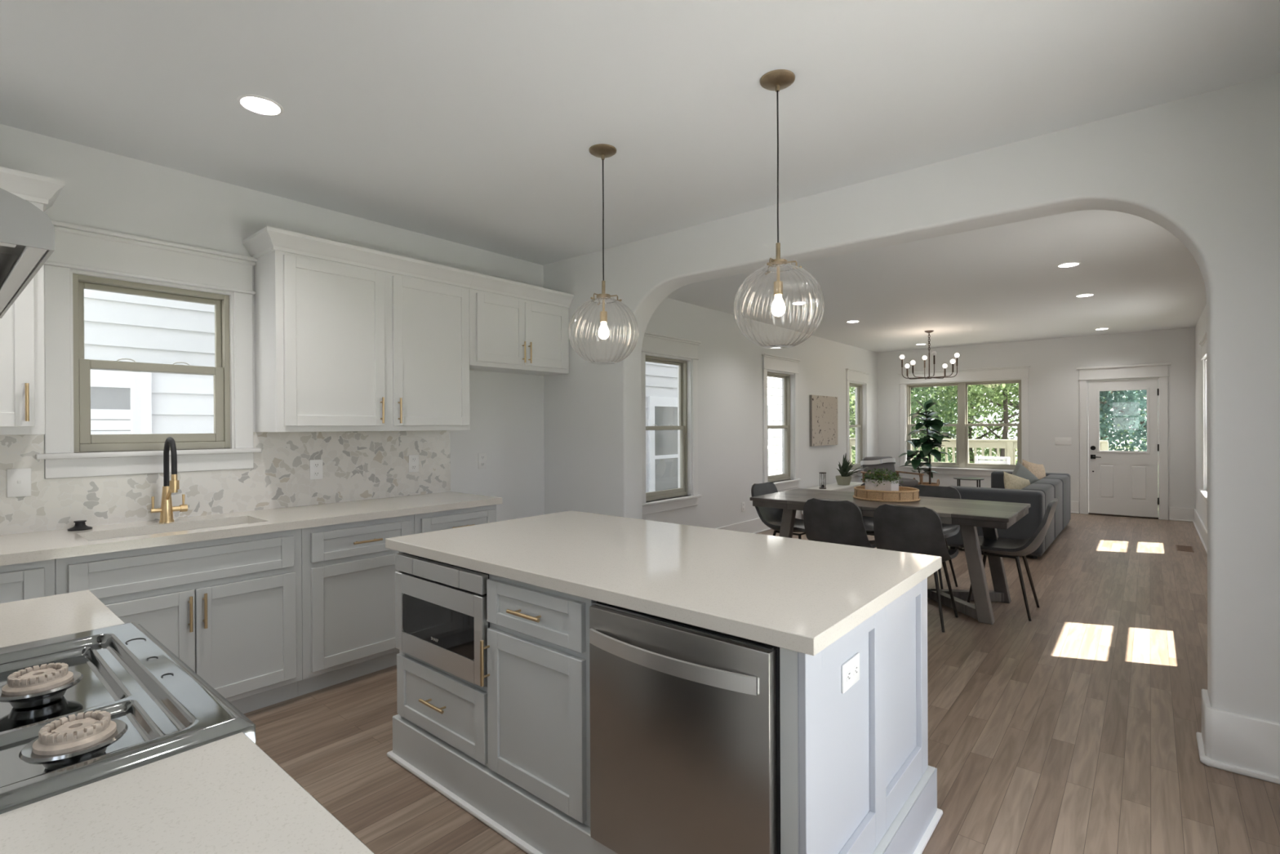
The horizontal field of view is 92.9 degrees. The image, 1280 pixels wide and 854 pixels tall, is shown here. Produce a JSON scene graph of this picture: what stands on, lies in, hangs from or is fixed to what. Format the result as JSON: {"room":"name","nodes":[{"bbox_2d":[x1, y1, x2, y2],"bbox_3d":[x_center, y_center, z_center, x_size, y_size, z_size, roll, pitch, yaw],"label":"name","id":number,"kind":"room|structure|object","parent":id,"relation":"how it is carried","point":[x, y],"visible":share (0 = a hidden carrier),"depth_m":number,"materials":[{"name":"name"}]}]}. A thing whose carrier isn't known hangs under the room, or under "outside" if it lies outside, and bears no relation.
{"room":"kitchen","nodes":[
{"label":"kitchen","id":0,"kind":"room"},
{"bbox_2d":[0,124,878,528],"bbox_3d":[0.552,-0.021,6.822,0.180,2.870,12.235,0,0,40],"label":"wall","id":1,"kind":"structure","parent":0,"point":[102,189],"depth_m":4.74,"materials":[{"name":"white paint"}]},
{"bbox_2d":[0,166,64,435],"bbox_3d":[-2.792,-0.501,2.409,0.368,1.068,0.710,0,0,40],"label":"upper cabinet","id":2,"kind":"object","parent":1,"relation":"attached to","point":[22,344],"visible":0.78,"depth_m":2.50,"materials":[{"name":"white wood"}]},
{"bbox_2d":[35,219,261,478],"bbox_3d":[-2.504,-0.354,3.141,0.237,1.177,0.900,0,0,40],"label":"window","id":3,"kind":"structure","parent":1,"relation":"in","point":[80,247],"depth_m":3.04,"materials":[{"name":"white paint"}]},
{"bbox_2d":[0,430,450,535],"bbox_3d":[-2.272,0.249,3.303,0.012,0.441,2.810,0,0,40],"label":"backsplash","id":4,"kind":"structure","parent":1,"relation":"attached to","point":[357,465],"depth_m":3.42,"materials":[{"name":"tile"}]},
{"bbox_2d":[6,467,31,497],"bbox_3d":[-2.760,0.247,2.703,0.011,0.125,0.076,0,0,40],"label":"light switch","id":5,"kind":"object","parent":4,"relation":"attached to","point":[18,480],"visible":1,"depth_m":2.70,"materials":[{"name":"white plastic"}]},
{"bbox_2d":[309,459,323,479],"bbox_3d":[-1.952,0.257,3.669,0.009,0.118,0.074,0,0,40],"label":"outlet","id":6,"kind":"object","parent":4,"relation":"attached to","point":[316,465],"visible":1,"depth_m":3.67,"materials":[{"name":"white plastic"}]},
{"bbox_2d":[314,471,319,475],"bbox_3d":[-1.950,0.283,3.667,0.004,0.024,0.026,0,0,40],"label":"socket","id":7,"kind":"object","parent":6,"relation":"attached to","point":[316,473],"depth_m":3.67,"materials":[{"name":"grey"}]},
{"bbox_2d":[408,454,418,472],"bbox_3d":[-1.545,0.249,4.154,0.009,0.118,0.074,0,0,40],"label":"outlet","id":8,"kind":"object","parent":4,"relation":"attached to","point":[413,459],"visible":1,"depth_m":4.15,"materials":[{"name":"white plastic"}]},
{"bbox_2d":[242,226,474,431],"bbox_3d":[-1.666,-0.509,3.752,0.368,1.068,1.261,0,0,40],"label":"upper cabinet","id":9,"kind":"object","parent":1,"relation":"attached to","point":[348,337],"visible":0.99,"depth_m":3.54,"materials":[{"name":"white wood"}]},
{"bbox_2d":[478,453,486,468],"bbox_3d":[-1.190,0.256,4.596,0.009,0.118,0.074,0,0,40],"label":"outlet","id":10,"kind":"object","parent":1,"relation":"attached to","point":[482,456],"visible":1,"depth_m":4.59,"materials":[{"name":"white paint"}]},
{"bbox_2d":[469,272,573,375],"bbox_3d":[-0.963,-0.736,4.591,0.368,0.623,0.927,0,0,40],"label":"upper cabinet","id":11,"kind":"object","parent":1,"relation":"attached to","point":[515,327],"visible":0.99,"depth_m":4.46,"materials":[{"name":"white wood"}]},
{"bbox_2d":[641,331,702,515],"bbox_3d":[0.256,-0.038,6.433,0.237,1.817,1.060,0,0,40],"label":"window","id":12,"kind":"structure","parent":1,"relation":"in","point":[686,428],"depth_m":6.64,"materials":[{"name":"white paint"}]},
{"bbox_2d":[741,502,745,511],"bbox_3d":[1.282,0.989,7.543,0.009,0.118,0.074,0,0,40],"label":"outlet","id":13,"kind":"object","parent":1,"relation":"attached to","point":[743,504],"visible":1,"depth_m":7.53,"materials":[{"name":"white plastic"}]},
{"bbox_2d":[715,510,803,533],"bbox_3d":[1.896,1.262,8.257,0.032,0.185,7.920,0,0,40],"label":"baseboard","id":14,"kind":"structure","parent":1,"relation":"attached to","point":[756,526],"depth_m":7.69,"materials":[{"name":"white paint"}]},
{"bbox_2d":[761,353,801,490],"bbox_3d":[1.875,-0.050,8.364,0.237,1.817,1.060,0,0,40],"label":"window","id":15,"kind":"structure","parent":1,"relation":"in","point":[789,426],"depth_m":8.63,"materials":[{"name":"white paint"}]},
{"bbox_2d":[809,395,837,446],"bbox_3d":[2.843,-0.096,9.382,0.041,0.762,0.968,0,0,40],"label":"artwork","id":16,"kind":"object","parent":1,"relation":"attached to","point":[823,409],"visible":1,"depth_m":9.31,"materials":[{"name":"fabric"}]},
{"bbox_2d":[845,368,871,476],"bbox_3d":[3.703,-0.063,10.545,0.237,1.817,1.050,0,0,40],"label":"window","id":17,"kind":"structure","parent":1,"relation":"in","point":[861,390],"depth_m":10.81,"materials":[{"name":"white paint"}]},
{"bbox_2d":[396,551,490,767],"bbox_3d":[-0.595,0.856,2.557,0.629,0.704,0.654,0,0,40],"label":"base cabinet","id":18,"kind":"object","parent":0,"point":[453,708],"visible":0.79,"depth_m":2.31,"materials":[{"name":"grey wood"}]},
{"bbox_2d":[395,552,489,687],"bbox_3d":[-0.591,0.720,2.550,0.601,0.397,0.598,0,0,40],"label":"microwave","id":19,"kind":"object","parent":18,"relation":"in","point":[441,608],"visible":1,"depth_m":2.29,"materials":[{"name":"silver metal"}]},
{"bbox_2d":[480,574,595,826],"bbox_3d":[-0.162,0.855,2.193,0.500,0.704,0.654,0,0,40],"label":"base cabinet","id":20,"kind":"object","parent":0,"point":[538,646],"visible":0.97,"depth_m":1.95,"materials":[{"name":"grey wood"}]},
{"bbox_2d":[0,0,1279,352],"bbox_3d":[2.284,-1.461,5.361,4.660,0.200,12.135,0,0,40],"label":"ceiling","id":21,"kind":"structure","parent":0,"point":[474,123],"depth_m":2.56,"materials":[{"name":"white paint"}]},
{"bbox_2d":[236,94,284,115],"bbox_3d":[-1.578,-1.373,2.528,0.166,0.080,0.166,0,0,40],"label":"ceiling light","id":22,"kind":"object","parent":21,"relation":"attached to","point":[259,104],"visible":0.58,"depth_m":2.57,"materials":[{"name":"white plastic"}]},
{"bbox_2d":[568,143,639,364],"bbox_3d":[-0.178,-0.826,2.957,0.344,1.039,0.344,0,0,40],"label":"pendant light","id":23,"kind":"object","parent":21,"relation":"hanging from","point":[603,151],"visible":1,"depth_m":2.94,"materials":[{"name":"clear glass"}]},
{"bbox_2d":[600,299,607,322],"bbox_3d":[-0.177,-0.568,2.957,0.035,0.115,0.035,0,0,40],"label":"socket","id":24,"kind":"object","parent":23,"relation":"attached to","point":[603,314],"depth_m":2.95,"materials":[{"name":"gold metal"}]},
{"bbox_2d":[733,69,824,348],"bbox_3d":[0.535,-0.828,2.358,0.344,1.039,0.344,0,0,40],"label":"pendant light","id":25,"kind":"object","parent":21,"relation":"hanging from","point":[777,80],"visible":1,"depth_m":2.34,"materials":[{"name":"clear glass"}]},
{"bbox_2d":[773,266,782,295],"bbox_3d":[0.536,-0.570,2.359,0.035,0.115,0.035,0,0,40],"label":"socket","id":26,"kind":"object","parent":25,"relation":"attached to","point":[778,285],"depth_m":2.35,"materials":[{"name":"gold metal"}]},
{"bbox_2d":[791,301,806,304],"bbox_3d":[1.748,-1.397,6.682,0.166,0.080,0.166,0,0,40],"label":"ceiling light","id":27,"kind":"object","parent":21,"relation":"attached to","point":[798,302],"visible":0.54,"depth_m":6.73,"materials":[{"name":"white"}]},
{"bbox_2d":[899,330,959,379],"bbox_3d":[4.147,-1.033,8.718,0.736,0.688,0.736,0,0,40],"label":"chandelier","id":28,"kind":"object","parent":21,"relation":"hanging from","point":[934,353],"visible":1,"depth_m":8.70,"materials":[{"name":"brown metal"}]},
{"bbox_2d":[1057,262,1080,267],"bbox_3d":[3.610,-1.402,5.121,0.166,0.080,0.166,0,0,40],"label":"ceiling light","id":29,"kind":"object","parent":21,"relation":"attached to","point":[1070,264],"visible":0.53,"depth_m":5.16,"materials":[{"name":"white plastic"}]},
{"bbox_2d":[1075,293,1094,297],"bbox_3d":[4.642,-1.409,6.344,0.166,0.080,0.166,0,0,40],"label":"ceiling light","id":30,"kind":"object","parent":21,"relation":"attached to","point":[1082,295],"visible":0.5,"depth_m":6.38,"materials":[{"name":"white plastic"}]},
{"bbox_2d":[589,600,780,853],"bbox_3d":[0.266,0.856,1.821,0.600,0.698,0.676,0,0,40],"label":"dishwasher","id":31,"kind":"object","parent":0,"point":[685,718],"visible":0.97,"depth_m":1.57,"materials":[{"name":"silver metal"}]},
{"bbox_2d":[775,646,780,853],"bbox_3d":[0.292,0.856,1.852,0.600,0.698,0.594,0,0,40],"label":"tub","id":32,"kind":"object","parent":31,"relation":"in","point":[777,649],"depth_m":1.43,"materials":[{"name":"black"}]},
{"bbox_2d":[243,512,1279,853],"bbox_3d":[2.304,1.389,5.374,4.360,0.060,11.855,0,0,40],"label":"floor","id":33,"kind":"structure","parent":0,"point":[1072,728],"depth_m":2.74,"materials":[{"name":"brown wood"}]},
{"bbox_2d":[0,559,55,603],"bbox_3d":[-2.711,0.951,2.291,0.631,0.874,0.684,0,0,40],"label":"base cabinet","id":34,"kind":"object","parent":33,"relation":"on","point":[33,580],"visible":0.17,"depth_m":2.31,"materials":[{"name":"grey wood"}]},
{"bbox_2d":[0,622,255,813],"bbox_3d":[-1.095,0.906,0.956,0.766,0.954,0.716,0,0,40],"label":"range","id":35,"kind":"object","parent":33,"relation":"on","point":[78,709],"visible":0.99,"depth_m":1.01,"materials":[{"name":"silver metal"}]},
{"bbox_2d":[55,523,302,713],"bbox_3d":[-2.201,0.948,2.900,0.631,0.874,0.903,0,0,40],"label":"base cabinet","id":36,"kind":"object","parent":33,"relation":"on","point":[229,609],"visible":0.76,"depth_m":2.80,"materials":[{"name":"grey wood"}]},
{"bbox_2d":[0,491,502,565],"bbox_3d":[-2.036,0.489,3.104,0.606,0.040,2.807,0,0,40],"label":"countertop","id":37,"kind":"structure","parent":36,"relation":"on","point":[28,547],"depth_m":2.96,"materials":[{"name":"stone"}]},
{"bbox_2d":[67,520,92,530],"bbox_3d":[-2.578,0.453,2.799,0.086,0.040,0.086,0,0,40],"label":"stopper","id":38,"kind":"object","parent":37,"relation":"on","point":[80,525],"visible":1,"depth_m":2.78,"materials":[{"name":"black rubber"}]},
{"bbox_2d":[150,436,187,523],"bbox_3d":[-2.290,0.260,2.979,0.192,0.422,0.145,0,0,40],"label":"faucet","id":39,"kind":"object","parent":37,"relation":"on","point":[166,509],"visible":1,"depth_m":2.99,"materials":[{"name":"gold metal"}]},
{"bbox_2d":[297,514,413,696],"bbox_3d":[-1.712,0.944,3.482,0.631,0.874,0.615,0,0,40],"label":"base cabinet","id":40,"kind":"object","parent":33,"relation":"on","point":[348,571],"visible":0.51,"depth_m":3.25,"materials":[{"name":"grey wood"}]},
{"bbox_2d":[413,504,496,533],"bbox_3d":[-1.327,0.942,3.941,0.631,0.874,0.582,0,0,40],"label":"base cabinet","id":41,"kind":"object","parent":33,"relation":"on","point":[447,519],"visible":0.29,"depth_m":3.74,"materials":[{"name":"grey wood"}]},
{"bbox_2d":[386,577,942,853],"bbox_3d":[0.003,0.939,2.348,1.893,0.874,1.070,0,0,40],"label":"kitchen island","id":42,"kind":"object","parent":33,"relation":"on","point":[856,775],"visible":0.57,"depth_m":1.80,"materials":[{"name":"grey wood"}]},
{"bbox_2d":[385,510,942,655],"bbox_3d":[-0.001,0.481,2.344,1.889,0.040,1.063,0,0,40],"label":"island countertop","id":43,"kind":"structure","parent":42,"relation":"on","point":[799,595],"depth_m":1.98,"materials":[{"name":"stone"}]},
{"bbox_2d":[841,652,859,693],"bbox_3d":[0.567,0.659,1.632,0.009,0.074,0.118,0,0,40],"label":"outlet","id":44,"kind":"object","parent":42,"relation":"attached to","point":[851,668],"visible":1,"depth_m":1.62,"materials":[{"name":"white plastic"}]},
{"bbox_2d":[846,670,850,681],"bbox_3d":[0.552,0.659,1.610,0.004,0.024,0.026,0,0,40],"label":"socket","id":45,"kind":"object","parent":44,"relation":"attached to","point":[848,672],"depth_m":1.61,"materials":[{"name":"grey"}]},
{"bbox_2d":[853,664,857,675],"bbox_3d":[0.586,0.659,1.650,0.004,0.024,0.026,0,0,40],"label":"socket","id":46,"kind":"object","parent":44,"relation":"attached to","point":[855,666],"depth_m":1.65,"materials":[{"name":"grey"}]},
{"bbox_2d":[751,481,805,538],"bbox_3d":[1.365,0.944,5.547,0.595,0.842,0.485,0,0,43],"label":"dining chair","id":47,"kind":"object","parent":33,"relation":"on","point":[771,517],"visible":0.47,"depth_m":5.64,"materials":[{"name":"black leather"}]},
{"bbox_2d":[801,481,863,514],"bbox_3d":[2.954,1.118,9.190,0.385,0.460,1.570,0,0,40],"label":"console table","id":48,"kind":"object","parent":33,"relation":"on","point":[832,486],"visible":0.06,"depth_m":9.12,"materials":[{"name":"white wood"}]},
{"bbox_2d":[818,471,826,488],"bbox_3d":[2.639,0.773,8.780,0.100,0.234,0.100,0,0,40],"label":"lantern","id":49,"kind":"object","parent":48,"relation":"on","point":[820,473],"visible":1,"depth_m":8.77,"materials":[{"name":"brown metal"}]},
{"bbox_2d":[835,453,869,484],"bbox_3d":[3.220,0.645,9.281,0.625,0.484,0.405,0,0,-27],"label":"potted plant","id":50,"kind":"object","parent":48,"relation":"on","point":[845,478],"visible":1,"depth_m":9.25,"materials":[{"name":"green plant"}]},
{"bbox_2d":[803,497,875,547],"bbox_3d":[1.560,0.945,4.655,0.485,0.842,0.595,0,0,37],"label":"dining chair","id":51,"kind":"object","parent":33,"relation":"on","point":[829,521],"visible":0.64,"depth_m":4.44,"materials":[{"name":"leather"}]},
{"bbox_2d":[860,482,902,535],"bbox_3d":[2.097,0.941,5.502,0.485,0.842,0.595,0,0,40],"label":"dining chair","id":52,"kind":"object","parent":33,"relation":"on","point":[868,521],"visible":0.1,"depth_m":5.63,"materials":[{"name":"black leather"}]},
{"bbox_2d":[749,488,1030,624],"bbox_3d":[1.988,0.980,4.968,1.924,0.762,0.960,0,0,40],"label":"dining table","id":53,"kind":"object","parent":33,"relation":"on","point":[970,514],"visible":0.6,"depth_m":4.61,"materials":[{"name":"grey wood"}]},
{"bbox_2d":[853,485,920,502],"bbox_3d":[2.055,0.554,5.080,0.528,0.089,0.487,0,0,40],"label":"tray","id":54,"kind":"object","parent":53,"relation":"on","point":[904,494],"visible":0.94,"depth_m":4.89,"materials":[{"name":"wood"}]},
{"bbox_2d":[861,466,903,490],"bbox_3d":[2.053,0.466,5.149,0.202,0.240,0.312,0,0,-36],"label":"planter","id":55,"kind":"object","parent":54,"relation":"on","point":[878,483],"visible":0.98,"depth_m":5.10,"materials":[{"name":"white ceramic"}]},
{"bbox_2d":[860,456,924,487],"bbox_3d":[4.163,0.926,10.136,0.690,0.829,0.820,0,0,-12],"label":"armchair","id":56,"kind":"object","parent":33,"relation":"on","point":[909,482],"visible":0.32,"depth_m":10.33,"materials":[{"name":"grey fabric"}]},
{"bbox_2d":[860,457,895,466],"bbox_3d":[4.093,0.612,10.457,0.610,0.154,0.202,0,0,-14],"label":"throw blanket","id":57,"kind":"object","parent":56,"relation":"on","point":[886,460],"visible":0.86,"depth_m":10.37,"materials":[{"name":"grey fabric"}]},
{"bbox_2d":[874,476,918,487],"bbox_3d":[4.180,0.915,10.058,0.560,0.130,0.620,0,0,-12],"label":"seat cushion","id":58,"kind":"object","parent":56,"relation":"on","point":[909,482],"depth_m":9.79,"materials":[{"name":"grey fabric"}]},
{"bbox_2d":[873,503,958,631],"bbox_3d":[1.955,0.944,4.291,0.485,0.842,0.595,0,0,39],"label":"dining chair","id":59,"kind":"object","parent":33,"relation":"on","point":[902,528],"visible":0.7,"depth_m":4.09,"materials":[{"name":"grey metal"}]},
{"bbox_2d":[913,477,939,485],"bbox_3d":[4.723,1.092,10.036,0.400,0.493,0.400,0,0,40],"label":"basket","id":60,"kind":"object","parent":33,"relation":"on","point":[924,483],"visible":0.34,"depth_m":9.92,"materials":[{"name":"brown wicker"}]},
{"bbox_2d":[898,399,956,484],"bbox_3d":[4.733,0.272,9.999,0.863,1.457,0.653,0,0,40],"label":"plant","id":61,"kind":"object","parent":60,"relation":"on","point":[926,444],"visible":1,"depth_m":9.96,"materials":[{"name":"green plant"}]},
{"bbox_2d":[913,484,960,588],"bbox_3d":[2.432,0.940,5.183,0.485,0.842,0.595,0,0,42],"label":"dining chair","id":62,"kind":"object","parent":33,"relation":"on","point":[949,530],"visible":0.21,"depth_m":5.27,"materials":[{"name":"grey metal"}]},
{"bbox_2d":[953,476,984,487],"bbox_3d":[4.638,1.031,8.580,0.390,0.620,0.390,0,0,40],"label":"side table","id":63,"kind":"object","parent":33,"relation":"on","point":[955,477],"visible":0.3,"depth_m":8.50,"materials":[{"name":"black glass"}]},
{"bbox_2d":[946,471,1071,558],"bbox_3d":[4.630,0.993,7.529,0.938,0.700,2.900,0,0,40],"label":"sofa","id":64,"kind":"object","parent":33,"relation":"on","point":[1038,494],"visible":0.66,"depth_m":6.50,"materials":[{"name":"grey fabric"}]},
{"bbox_2d":[1003,471,1030,488],"bbox_3d":[4.561,0.734,7.338,0.487,0.404,0.179,0,0,-17],"label":"cushion","id":65,"kind":"object","parent":64,"relation":"on","point":[1011,481],"visible":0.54,"depth_m":7.29,"materials":[{"name":"beige fabric"}]},
{"bbox_2d":[1012,460,1039,484],"bbox_3d":[4.837,0.682,7.667,0.533,0.513,0.186,0,0,-11],"label":"cushion","id":66,"kind":"object","parent":64,"relation":"on","point":[1020,470],"visible":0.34,"depth_m":7.65,"materials":[{"name":"grey fabric"}]},
{"bbox_2d":[1022,458,1045,479],"bbox_3d":[5.185,0.650,7.989,0.486,0.461,0.184,0,0,-23],"label":"cushion","id":67,"kind":"object","parent":64,"relation":"on","point":[1038,470],"visible":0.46,"depth_m":7.94,"materials":[{"name":"beige fabric"}]},
{"bbox_2d":[959,497,1057,621],"bbox_3d":[2.741,0.940,4.519,0.595,0.842,0.485,0,0,40],"label":"dining chair","id":68,"kind":"object","parent":33,"relation":"on","point":[1002,547],"visible":0.8,"depth_m":4.36,"materials":[{"name":"black leather"}]},
{"bbox_2d":[1175,544,1194,551],"bbox_3d":[5.996,1.336,6.693,0.140,0.005,0.370,0,0,40],"label":"floor vent","id":69,"kind":"object","parent":33,"relation":"in","point":[1180,548],"visible":1,"depth_m":6.69,"materials":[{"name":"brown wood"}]},
{"bbox_3d":[-1.590,0.948,1.352,0.491,0.874,0.656,0,0,40],"label":"base cabinet","id":70,"kind":"object","parent":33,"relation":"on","visible":0},
{"bbox_2d":[0,589,124,647],"bbox_3d":[-1.609,0.491,1.343,0.510,0.040,0.657,0,0,40],"label":"countertop","id":71,"kind":"structure","parent":70,"relation":"on","point":[21,621],"depth_m":1.50,"materials":[{"name":"stone"}]},
{"bbox_3d":[-0.440,0.945,0.387,0.956,0.874,0.656,0,0,40],"label":"base cabinet","id":72,"kind":"object","parent":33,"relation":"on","visible":0},
{"bbox_2d":[0,732,374,853],"bbox_3d":[-0.449,0.487,0.371,0.968,0.040,0.657,0,0,40],"label":"countertop","id":73,"kind":"structure","parent":72,"relation":"on","point":[227,795],"depth_m":0.73,"materials":[{"name":"stone"}]},
{"bbox_2d":[542,73,1279,722],"bbox_3d":[0.937,0.008,3.749,4.360,2.760,0.210,0,0,40],"label":"wall","id":74,"kind":"structure","parent":0,"point":[1204,168],"depth_m":2.67,"materials":[{"name":"white paint"}]},
{"bbox_2d":[1195,688,1279,784],"bbox_3d":[2.485,1.251,2.459,0.336,0.225,0.278,0,0,40],"label":"baseboard","id":75,"kind":"structure","parent":74,"relation":"attached to","point":[1236,743],"depth_m":2.40,"materials":[{"name":"white paint"}]},
{"bbox_2d":[877,327,1195,519],"bbox_3d":[6.151,-0.053,9.967,4.360,2.870,0.180,0,0,40],"label":"wall","id":76,"kind":"structure","parent":0,"point":[1053,373],"depth_m":9.48,"materials":[{"name":"white paint"}]},
{"bbox_2d":[897,364,1030,475],"bbox_3d":[5.530,-0.084,10.457,2.040,1.802,0.237,0,0,40],"label":"window","id":77,"kind":"structure","parent":76,"relation":"in","point":[1013,375],"depth_m":10.40,"materials":[{"name":"white paint"}]},
{"bbox_2d":[1054,437,1071,444],"bbox_3d":[6.591,0.223,9.476,0.199,0.104,0.011,0,0,40],"label":"light switch","id":78,"kind":"object","parent":76,"relation":"attached to","point":[1058,441],"visible":1,"depth_m":9.47,"materials":[{"name":"white plastic"}]},
{"bbox_2d":[1076,362,1171,519],"bbox_3d":[7.183,0.207,9.054,1.095,2.243,0.216,0,0,40],"label":"door","id":79,"kind":"structure","parent":76,"relation":"in","point":[1122,483],"depth_m":9.00,"materials":[{"name":"white paint"}]},
{"bbox_2d":[1071,501,1194,521],"bbox_3d":[6.088,1.240,9.889,4.360,0.185,0.032,0,0,40],"label":"baseboard","id":80,"kind":"structure","parent":76,"relation":"attached to","point":[1186,514],"depth_m":8.61,"materials":[{"name":"white paint"}]},
{"bbox_2d":[1195,303,1207,529],"bbox_3d":[4.023,-0.032,3.912,0.160,2.870,12.235,0,0,40],"label":"wall","id":81,"kind":"structure","parent":0,"point":[1201,326],"depth_m":7.79,"materials":[{"name":"white paint"}]},
{"bbox_2d":[1192,508,1207,554],"bbox_3d":[5.213,1.252,5.476,0.032,0.185,7.920,0,0,40],"label":"baseboard","id":82,"kind":"structure","parent":81,"relation":"attached to","point":[1202,531],"depth_m":7.33,"materials":[{"name":"white paint"}]},
{"bbox_2d":[1198,331,1207,505],"bbox_3d":[6.240,-0.067,6.578,0.237,1.817,1.150,0,0,40],"label":"window","id":83,"kind":"structure","parent":81,"relation":"in","point":[1202,342],"depth_m":6.97,"materials":[{"name":"white paint"}]},
{"bbox_3d":[-1.568,0.001,0.760,4.360,2.870,0.180,0,0,40],"label":"wall","id":84,"kind":"structure","parent":0,"visible":0},
{"bbox_2d":[0,187,54,318],"bbox_3d":[-1.199,-0.311,0.860,0.758,0.165,0.456,0,0,40],"label":"range hood","id":85,"kind":"object","parent":84,"relation":"attached to","point":[27,233],"visible":1,"depth_m":0.79,"materials":[{"name":"silver metal"}]},
{"label":"outside","id":86,"kind":"structure","parent":0,"visible":0},
{"bbox_2d":[853,445,1142,463],"bbox_3d":[12.860,2.390,15.332,120.000,0.200,120.000,0,0,40],"label":"ground","id":87,"kind":"structure","parent":86,"point":[854,446],"depth_m":54.01,"materials":[{"name":"green plant"}]},
{"bbox_2d":[84,288,782,492],"bbox_3d":[-4.694,-2.212,7.250,5.200,9.200,21.900,0,0,40],"label":"house","id":88,"kind":"structure","parent":87,"relation":"on","point":[117,326],"depth_m":5.05,"materials":[{"name":"grey wood"}]},
{"bbox_2d":[90,408,130,434],"bbox_3d":[-4.213,-0.014,4.657,0.008,0.248,0.485,0,0,40],"label":"house siding","id":89,"kind":"object","parent":88,"relation":"hanging from","point":[103,421],"depth_m":4.75,"materials":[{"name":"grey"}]},
{"bbox_2d":[848,386,855,457],"bbox_3d":[4.747,-0.868,17.350,4.552,6.813,4.838,0,0,-4],"label":"tree","id":90,"kind":"object","parent":87,"relation":"on","point":[851,396],"visible":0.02,"depth_m":16.26,"materials":[{"name":"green plant"}]},
{"bbox_2d":[852,449,855,463],"bbox_3d":[5.703,1.400,16.320,2.854,1.914,2.483,0,0,-11],"label":"shrub","id":91,"kind":"object","parent":87,"relation":"on","point":[853,451],"visible":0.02,"depth_m":15.87,"materials":[{"name":"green plant"}]},
{"bbox_2d":[848,386,985,457],"bbox_3d":[7.601,-0.959,17.660,4.699,6.579,4.742,0,0,-11],"label":"tree","id":92,"kind":"object","parent":87,"relation":"on","point":[931,389],"visible":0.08,"depth_m":17.21,"materials":[{"name":"green plant"}]},
{"bbox_2d":[850,386,986,459],"bbox_3d":[10.452,-1.359,23.493,6.866,8.372,7.121,0,0,5],"label":"tree","id":93,"kind":"object","parent":87,"relation":"on","point":[973,436],"visible":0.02,"depth_m":22.50,"materials":[{"name":"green plant"}]},
{"bbox_2d":[913,448,955,462],"bbox_3d":[6.926,1.467,14.829,2.548,2.144,2.782,0,0,40],"label":"shrub","id":94,"kind":"object","parent":87,"relation":"on","point":[948,457],"visible":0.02,"depth_m":14.38,"materials":[{"name":"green plant"}]},
{"bbox_2d":[911,384,1018,463],"bbox_3d":[10.340,-0.781,19.245,5.440,6.200,5.049,0,0,25],"label":"tree","id":95,"kind":"object","parent":87,"relation":"on","point":[997,428],"visible":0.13,"depth_m":18.92,"materials":[{"name":"green plant"}]},
{"bbox_2d":[925,382,1018,457],"bbox_3d":[9.140,-0.610,15.042,4.705,5.889,4.366,0,0,12],"label":"tree","id":96,"kind":"object","parent":87,"relation":"on","point":[996,394],"visible":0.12,"depth_m":15.25,"materials":[{"name":"green plant"}]},
{"bbox_2d":[969,448,1017,464],"bbox_3d":[8.489,1.405,13.589,2.697,1.974,2.513,0,0,-7],"label":"shrub","id":97,"kind":"object","parent":87,"relation":"on","point":[1015,448],"visible":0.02,"depth_m":13.81,"materials":[{"name":"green plant"}]},
{"bbox_2d":[982,394,1018,408],"bbox_3d":[11.473,-1.616,17.406,6.276,7.869,5.996,0,0,29],"label":"tree","id":98,"kind":"object","parent":87,"relation":"on","point":[1011,404],"visible":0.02,"depth_m":17.53,"materials":[{"name":"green plant"}]},
{"bbox_2d":[1008,391,1146,451],"bbox_3d":[13.947,-1.529,17.969,5.972,7.661,6.691,0,0,11],"label":"tree","id":99,"kind":"object","parent":87,"relation":"on","point":[1112,393],"visible":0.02,"depth_m":17.26,"materials":[{"name":"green plant"}]},
{"bbox_2d":[1099,378,1158,451],"bbox_3d":[11.668,-0.756,13.360,4.533,6.169,4.296,0,0,37],"label":"tree","id":100,"kind":"object","parent":87,"relation":"on","point":[1132,419],"visible":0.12,"depth_m":13.15,"materials":[{"name":"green plant"}]},
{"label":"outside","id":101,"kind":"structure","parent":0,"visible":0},
{"bbox_3d":[5.998,1.459,11.742,4.900,0.140,2.310,0,0,40],"label":"trim","id":102,"kind":"structure","parent":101,"visible":0},
{"bbox_2d":[849,437,1108,464],"bbox_3d":[6.614,0.817,12.533,4.830,1.135,0.140,0,0,40],"label":"deck railing","id":103,"kind":"object","parent":102,"relation":"on","point":[1010,446],"visible":0.2,"depth_m":12.21,"materials":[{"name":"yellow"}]},
{"bbox_2d":[974,456,1009,464],"bbox_3d":[6.667,0.966,11.420,0.580,0.840,0.580,0,0,40],"label":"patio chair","id":104,"kind":"object","parent":102,"relation":"on","point":[1006,460],"visible":0.18,"depth_m":11.24,"materials":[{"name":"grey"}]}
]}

